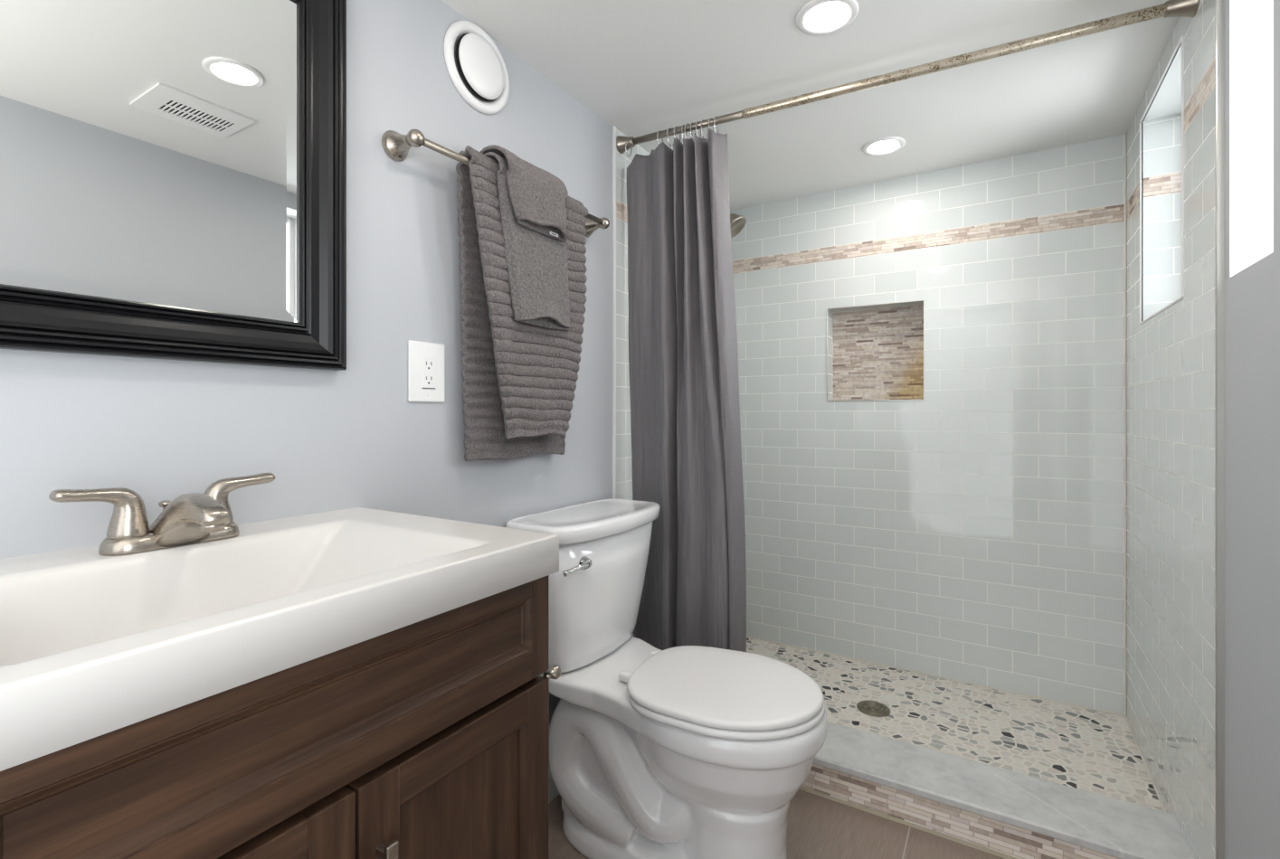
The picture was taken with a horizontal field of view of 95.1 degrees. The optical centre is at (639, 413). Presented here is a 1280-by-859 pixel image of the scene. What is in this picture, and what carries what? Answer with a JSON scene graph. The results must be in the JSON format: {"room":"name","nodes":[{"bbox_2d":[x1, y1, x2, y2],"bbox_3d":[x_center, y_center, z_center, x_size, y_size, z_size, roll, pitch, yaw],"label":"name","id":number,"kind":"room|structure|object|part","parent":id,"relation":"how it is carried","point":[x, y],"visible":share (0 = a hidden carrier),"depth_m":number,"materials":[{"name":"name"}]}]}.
{"room":"bathroom","nodes":[
{"label":"bathroom","id":0,"kind":"room"},
{"bbox_2d":[0,0,612,805],"bbox_3d":[-0.743,0.071,0.821,0.001,1.991,2.522,0,0,32],"label":"wall","id":1,"kind":"structure","parent":0,"point":[157,430],"depth_m":1.17,"materials":[{"name":"grey paint"}]},
{"bbox_2d":[0,0,346,370],"bbox_3d":[-0.709,-0.442,0.846,0.030,0.722,0.588,0,0,32],"label":"wall mirror","id":2,"kind":"object","parent":1,"relation":"attached to","point":[173,173],"visible":1,"depth_m":0.88,"materials":[{"name":"black mirror"}]},
{"bbox_2d":[407,340,445,402],"bbox_3d":[-0.462,-0.090,1.272,0.008,0.130,0.093,0,0,32],"label":"wall outlet","id":3,"kind":"object","parent":1,"relation":"attached to","point":[426,361],"visible":1,"depth_m":1.27,"materials":[{"name":"white plastic"}]},
{"bbox_2d":[421,356,435,388],"bbox_3d":[-0.460,-0.089,1.272,0.004,0.067,0.034,0,0,32],"label":"receptacle","id":4,"kind":"object","parent":3,"relation":"attached to","point":[428,363],"depth_m":1.27,"materials":[{"name":"white plastic"}]},
{"bbox_2d":[443,20,509,114],"bbox_3d":[-0.377,-0.822,1.391,0.030,0.200,0.200,0,0,32],"label":"air vent","id":5,"kind":"object","parent":1,"relation":"in","point":[476,67],"visible":1,"depth_m":1.37,"materials":[{"name":"white plastic"}]},
{"bbox_2d":[381,129,609,237],"bbox_3d":[-0.299,-0.556,1.464,0.085,0.071,0.714,0,0,32],"label":"towel bar","id":6,"kind":"object","parent":1,"relation":"attached to","point":[396,146],"visible":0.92,"depth_m":1.19,"materials":[{"name":"silver metal"}]},
{"bbox_3d":[-0.470,-0.551,1.185,0.085,0.060,0.060,0,0,32],"label":"post","id":7,"kind":"part","parent":6,"relation":"part of","materials":[{"name":"silver metal"}]},
{"bbox_2d":[455,145,587,461],"bbox_3d":[-0.278,-0.235,1.447,0.095,0.698,0.408,0,0,32],"label":"bath towel","id":8,"kind":"object","parent":6,"relation":"hanging from","point":[518,384],"visible":0.73,"depth_m":1.36,"materials":[{"name":"grey fabric"}]},
{"bbox_2d":[484,151,570,331],"bbox_3d":[-0.277,-0.403,1.433,0.132,0.383,0.265,0,0,32],"label":"hand towel","id":9,"kind":"object","parent":8,"relation":"hanging from","point":[537,267],"visible":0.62,"depth_m":1.38,"materials":[{"name":"grey fabric"}]},
{"bbox_2d":[480,144,568,242],"bbox_3d":[-0.283,-0.519,1.412,0.160,0.178,0.209,0,0,32],"label":"washcloth","id":10,"kind":"object","parent":9,"relation":"on","point":[538,197],"visible":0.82,"depth_m":1.36,"materials":[{"name":"grey fabric"}]},
{"bbox_3d":[-0.128,-0.562,1.743,0.085,0.060,0.060,0,0,32],"label":"post","id":11,"kind":"part","parent":6,"relation":"part of","materials":[{"name":"silver metal"}]},
{"bbox_2d":[549,768,559,803],"bbox_3d":[-0.306,1.020,1.521,0.013,0.092,0.872,0,0,32],"label":"baseboard","id":12,"kind":"structure","parent":1,"relation":"attached to","point":[554,793],"depth_m":1.61,"materials":[{"name":"white paint"}]},
{"bbox_2d":[616,128,649,636],"bbox_3d":[0.160,0.071,2.285,0.001,1.991,0.918,0,0,32],"label":"wall","id":13,"kind":"structure","parent":0,"point":[623,429],"depth_m":1.93,"materials":[{"name":"white tile"}]},
{"bbox_2d":[612,126,616,498],"bbox_3d":[-0.083,0.025,1.888,0.008,1.901,0.012,0,0,32],"label":"trim","id":14,"kind":"structure","parent":13,"relation":"attached to","point":[613,128],"depth_m":1.88,"materials":[{"name":"white paint"}]},
{"bbox_2d":[730,213,746,237],"bbox_3d":[0.282,-0.744,2.244,0.252,0.160,0.100,0,0,32],"label":"shower head","id":15,"kind":"object","parent":13,"relation":"attached to","point":[737,222],"visible":0.28,"depth_m":2.19},
{"bbox_2d":[616,0,1199,153],"bbox_3d":[0.560,-0.879,1.584,1.419,0.057,0.056,0,0,28],"label":"shower curtain rod","id":16,"kind":"object","parent":13,"relation":"attached to","point":[1171,8],"visible":0.98,"depth_m":1.46,"materials":[{"name":"silver metal"}]},
{"bbox_2d":[625,142,632,157],"bbox_3d":[-0.037,-0.864,1.903,0.004,0.060,0.039,0,0,34],"label":"curtain ring","id":17,"kind":"object","parent":16,"relation":"hanging from","point":[625,142],"visible":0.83,"depth_m":1.90,"materials":[{"name":"silver metal"}]},
{"bbox_2d":[666,127,674,147],"bbox_3d":[0.097,-0.864,1.831,0.004,0.060,0.039,0,0,42],"label":"curtain ring","id":18,"kind":"object","parent":16,"relation":"hanging from","point":[668,128],"visible":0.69,"depth_m":1.82,"materials":[{"name":"silver metal"}]},
{"bbox_2d":[673,125,681,141],"bbox_3d":[0.116,-0.864,1.821,0.004,0.060,0.039,0,0,34],"label":"curtain ring","id":19,"kind":"object","parent":16,"relation":"hanging from","point":[676,126],"visible":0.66,"depth_m":1.81,"materials":[{"name":"silver metal"}]},
{"bbox_2d":[626,127,746,652],"bbox_3d":[0.126,0.038,1.829,0.404,1.767,0.097,0,0,35],"label":"shower curtain","id":20,"kind":"object","parent":16,"relation":"hanging from","point":[686,426],"visible":0.84,"depth_m":1.79,"materials":[{"name":"grey fabric"}]},
{"bbox_2d":[690,122,696,142],"bbox_3d":[0.163,-0.863,1.796,0.004,0.060,0.039,0,0,34],"label":"curtain ring","id":21,"kind":"object","parent":16,"relation":"hanging from","point":[691,122],"visible":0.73,"depth_m":1.78,"materials":[{"name":"silver metal"}]},
{"bbox_2d":[695,120,701,137],"bbox_3d":[0.178,-0.863,1.788,0.004,0.060,0.039,0,0,27],"label":"curtain ring","id":22,"kind":"object","parent":16,"relation":"hanging from","point":[697,120],"visible":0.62,"depth_m":1.77,"materials":[{"name":"silver metal"}]},
{"bbox_2d":[700,119,708,139],"bbox_3d":[0.196,-0.863,1.778,0.004,0.060,0.039,0,0,41],"label":"curtain ring","id":23,"kind":"object","parent":16,"relation":"hanging from","point":[702,119],"visible":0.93,"depth_m":1.77,"materials":[{"name":"silver metal"}]},
{"bbox_2d":[713,115,719,132],"bbox_3d":[0.230,-0.863,1.760,0.004,0.060,0.039,0,0,28],"label":"curtain ring","id":24,"kind":"object","parent":16,"relation":"hanging from","point":[715,116],"visible":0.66,"depth_m":1.75,"materials":[{"name":"silver metal"}]},
{"bbox_2d":[549,789,1005,858],"bbox_3d":[-0.028,1.066,0.457,1.600,0.001,2.650,0,0,32],"label":"floor","id":25,"kind":"structure","parent":0,"point":[818,828],"depth_m":1.47,"materials":[{"name":"brown tile"}]},
{"bbox_2d":[0,575,561,858],"bbox_3d":[-0.486,0.652,0.756,0.503,0.828,0.651,0,0,32],"label":"vanity cabinet","id":26,"kind":"object","parent":25,"relation":"on","point":[432,743],"visible":0.89,"depth_m":0.61,"materials":[{"name":"brown wood"}]},
{"bbox_2d":[0,507,559,771],"bbox_3d":[-0.502,0.236,0.739,0.497,0.109,0.644,0,0,32],"label":"countertop sink","id":27,"kind":"object","parent":26,"relation":"in","point":[92,645],"visible":0.91,"depth_m":0.67,"materials":[{"name":"white ceramic"}]},
{"bbox_2d":[48,473,274,555],"bbox_3d":[-0.646,0.137,0.817,0.193,0.089,0.193,0,0,-14],"label":"faucet","id":28,"kind":"object","parent":27,"relation":"on","point":[192,518],"visible":1,"depth_m":0.77,"materials":[{"name":"silver metal"}]},
{"bbox_3d":[-0.693,0.127,0.754,0.043,0.070,0.099,0,0,32],"label":"handle","id":29,"kind":"part","parent":28,"relation":"part of","materials":[{"name":"silver metal"}]},
{"bbox_3d":[-0.676,0.144,0.835,0.017,0.040,0.017,0,0,32],"label":"lift rod","id":30,"kind":"part","parent":28,"relation":"part of","materials":[{"name":"silver metal"}]},
{"bbox_3d":[-0.608,0.144,0.793,0.157,0.073,0.064,0,0,32],"label":"spout","id":31,"kind":"part","parent":28,"relation":"part of","materials":[{"name":"silver metal"}]},
{"bbox_3d":[-0.611,0.127,0.887,0.043,0.070,0.099,0,0,32],"label":"handle","id":32,"kind":"part","parent":28,"relation":"part of","materials":[{"name":"silver metal"}]},
{"bbox_3d":[-0.391,0.678,0.497,0.020,0.552,0.308,0,0,32],"label":"door","id":33,"kind":"part","parent":26,"relation":"part of","materials":[{"name":"brown wood"}]},
{"bbox_3d":[-0.278,0.522,0.640,0.026,0.112,0.014,0,0,32],"label":"door handle","id":34,"kind":"part","parent":26,"relation":"part of","materials":[{"name":"silver metal"}]},
{"bbox_3d":[-0.228,0.678,0.763,0.020,0.552,0.310,0,0,32],"label":"door","id":35,"kind":"part","parent":26,"relation":"part of","materials":[{"name":"brown wood"}]},
{"bbox_3d":[-0.224,0.678,0.761,0.009,0.458,0.210,0,0,32],"label":"door panel","id":36,"kind":"part","parent":26,"relation":"part of","materials":[{"name":"brown wood"}]},
{"bbox_3d":[-0.132,0.402,0.904,0.028,0.021,0.030,0,0,32],"label":"knob","id":37,"kind":"part","parent":26,"relation":"part of","materials":[{"name":"silver metal"}]},
{"bbox_2d":[505,498,827,858],"bbox_3d":[0.092,0.666,1.463,0.733,0.799,0.499,0,0,32],"label":"toilet","id":38,"kind":"object","parent":25,"relation":"on","point":[684,752],"visible":0.98,"depth_m":1.37,"materials":[{"name":"white glazed porcelain"},{"name":"white plastic"},{"name":"chrome metal"}]},
{"bbox_3d":[-0.147,0.363,1.385,0.038,0.033,0.114,0,0,32],"label":"flush handle","id":39,"kind":"part","parent":38,"relation":"part of","materials":[{"name":"silver metal"}]},
{"bbox_3d":[-0.121,0.287,1.594,0.232,0.040,0.498,0,0,32],"label":"tank lid","id":40,"kind":"part","parent":38,"relation":"part of","materials":[{"name":"white ceramic"}]},
{"bbox_3d":[-0.127,0.478,1.598,0.206,0.340,0.460,0,0,32],"label":"tank","id":41,"kind":"part","parent":38,"relation":"part of","materials":[{"name":"white ceramic"}]},
{"bbox_3d":[0.094,0.857,1.447,0.712,0.419,0.381,0,0,32],"label":"bowl","id":42,"kind":"part","parent":38,"relation":"part of","materials":[{"name":"white ceramic"}]},
{"bbox_3d":[0.199,0.632,1.375,0.444,0.020,0.376,0,0,32],"label":"seat lid","id":43,"kind":"part","parent":38,"relation":"part of","materials":[{"name":"white plastic"}]},
{"bbox_3d":[0.203,0.652,1.372,0.440,0.016,0.382,0,0,32],"label":"seat","id":44,"kind":"part","parent":38,"relation":"part of","materials":[{"name":"white plastic"}]},
{"bbox_2d":[799,721,1194,858],"bbox_3d":[0.620,1.011,1.683,1.420,0.110,0.226,0,0,32],"label":"shower curb","id":45,"kind":"object","parent":25,"relation":"on","point":[1006,814],"visible":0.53,"depth_m":1.47,"materials":[{"name":"stone"}]},
{"bbox_2d":[442,0,1178,210],"bbox_3d":[0.221,-0.925,0.768,1.700,0.001,3.440,0,0,32],"label":"ceiling","id":46,"kind":"structure","parent":0,"point":[642,67],"depth_m":1.59,"materials":[{"name":"white paint"}]},
{"bbox_2d":[796,0,858,35],"bbox_3d":[0.434,-0.922,1.359,0.138,0.006,0.138,0,0,32],"label":"recessed light","id":47,"kind":"object","parent":46,"relation":"in","point":[824,17],"visible":1,"depth_m":1.36,"materials":[{"name":"white plastic"}]},
{"bbox_2d":[805,1,848,28],"bbox_3d":[0.434,-0.923,1.359,0.093,0.002,0.093,0,0,32],"label":"diffuser","id":48,"kind":"object","parent":47,"relation":"attached to","point":[820,14],"depth_m":1.36,"materials":[{"name":"white plastic"}]},
{"bbox_2d":[862,136,905,155],"bbox_3d":[0.841,-0.922,2.023,0.138,0.006,0.138,0,0,32],"label":"recessed light","id":49,"kind":"object","parent":46,"relation":"in","point":[886,145],"visible":1,"depth_m":2.02,"materials":[{"name":"white plastic"}]},
{"bbox_2d":[869,140,898,152],"bbox_3d":[0.841,-0.923,2.023,0.093,0.002,0.093,0,0,32],"label":"diffuser","id":50,"kind":"object","parent":49,"relation":"attached to","point":[881,146],"depth_m":2.02,"materials":[{"name":"white"}]},
{"bbox_2d":[730,133,1124,715],"bbox_3d":[1.023,0.070,2.342,1.420,1.991,0.088,0,0,32],"label":"wall","id":51,"kind":"structure","parent":0,"point":[931,365],"depth_m":2.21,"materials":[{"name":"white tile"}]},
{"bbox_3d":[0.937,-0.244,2.347,0.369,0.387,0.007,0,0,32],"label":"edge trim","id":52,"kind":"part","parent":51,"relation":"part of","materials":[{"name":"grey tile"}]},
{"bbox_2d":[746,133,1166,813],"bbox_3d":[0.839,0.038,2.037,1.416,1.926,0.630,0,0,32],"label":"trim","id":53,"kind":"structure","parent":51,"relation":"attached to","point":[995,688],"depth_m":1.93,"materials":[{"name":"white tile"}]},
{"bbox_2d":[746,637,1163,812],"bbox_3d":[0.795,1.001,1.970,1.420,0.001,0.790,0,0,32],"label":"floor","id":54,"kind":"structure","parent":0,"point":[1086,750],"depth_m":1.88,"materials":[{"name":"beige stone"}]},
{"bbox_2d":[856,700,890,717],"bbox_3d":[0.791,0.998,1.984,0.106,0.005,0.106,0,0,32],"label":"shower drain","id":55,"kind":"object","parent":54,"relation":"on","point":[872,708],"visible":1,"depth_m":1.98,"materials":[{"name":"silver metal"}]},
{"bbox_2d":[1126,0,1279,858],"bbox_3d":[0.779,0.070,0.425,0.170,1.991,3.440,0,0,32],"label":"wall","id":56,"kind":"structure","parent":0,"point":[1170,355],"depth_m":1.20,"materials":[{"name":"white tile"}]},
{"bbox_2d":[1139,36,1184,324],"bbox_3d":[1.360,-0.564,1.532,0.007,0.602,0.475,0,0,32],"label":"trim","id":57,"kind":"structure","parent":56,"relation":"attached to","point":[1181,39],"depth_m":1.42,"materials":[{"name":"white paint"}]},
{"bbox_2d":[1214,0,1224,858],"bbox_3d":[1.116,0.070,1.127,0.012,1.991,0.008,0,0,32],"label":"trim","id":58,"kind":"structure","parent":56,"relation":"attached to","point":[1219,4],"depth_m":1.12,"materials":[{"name":"grey tile"}]}
]}

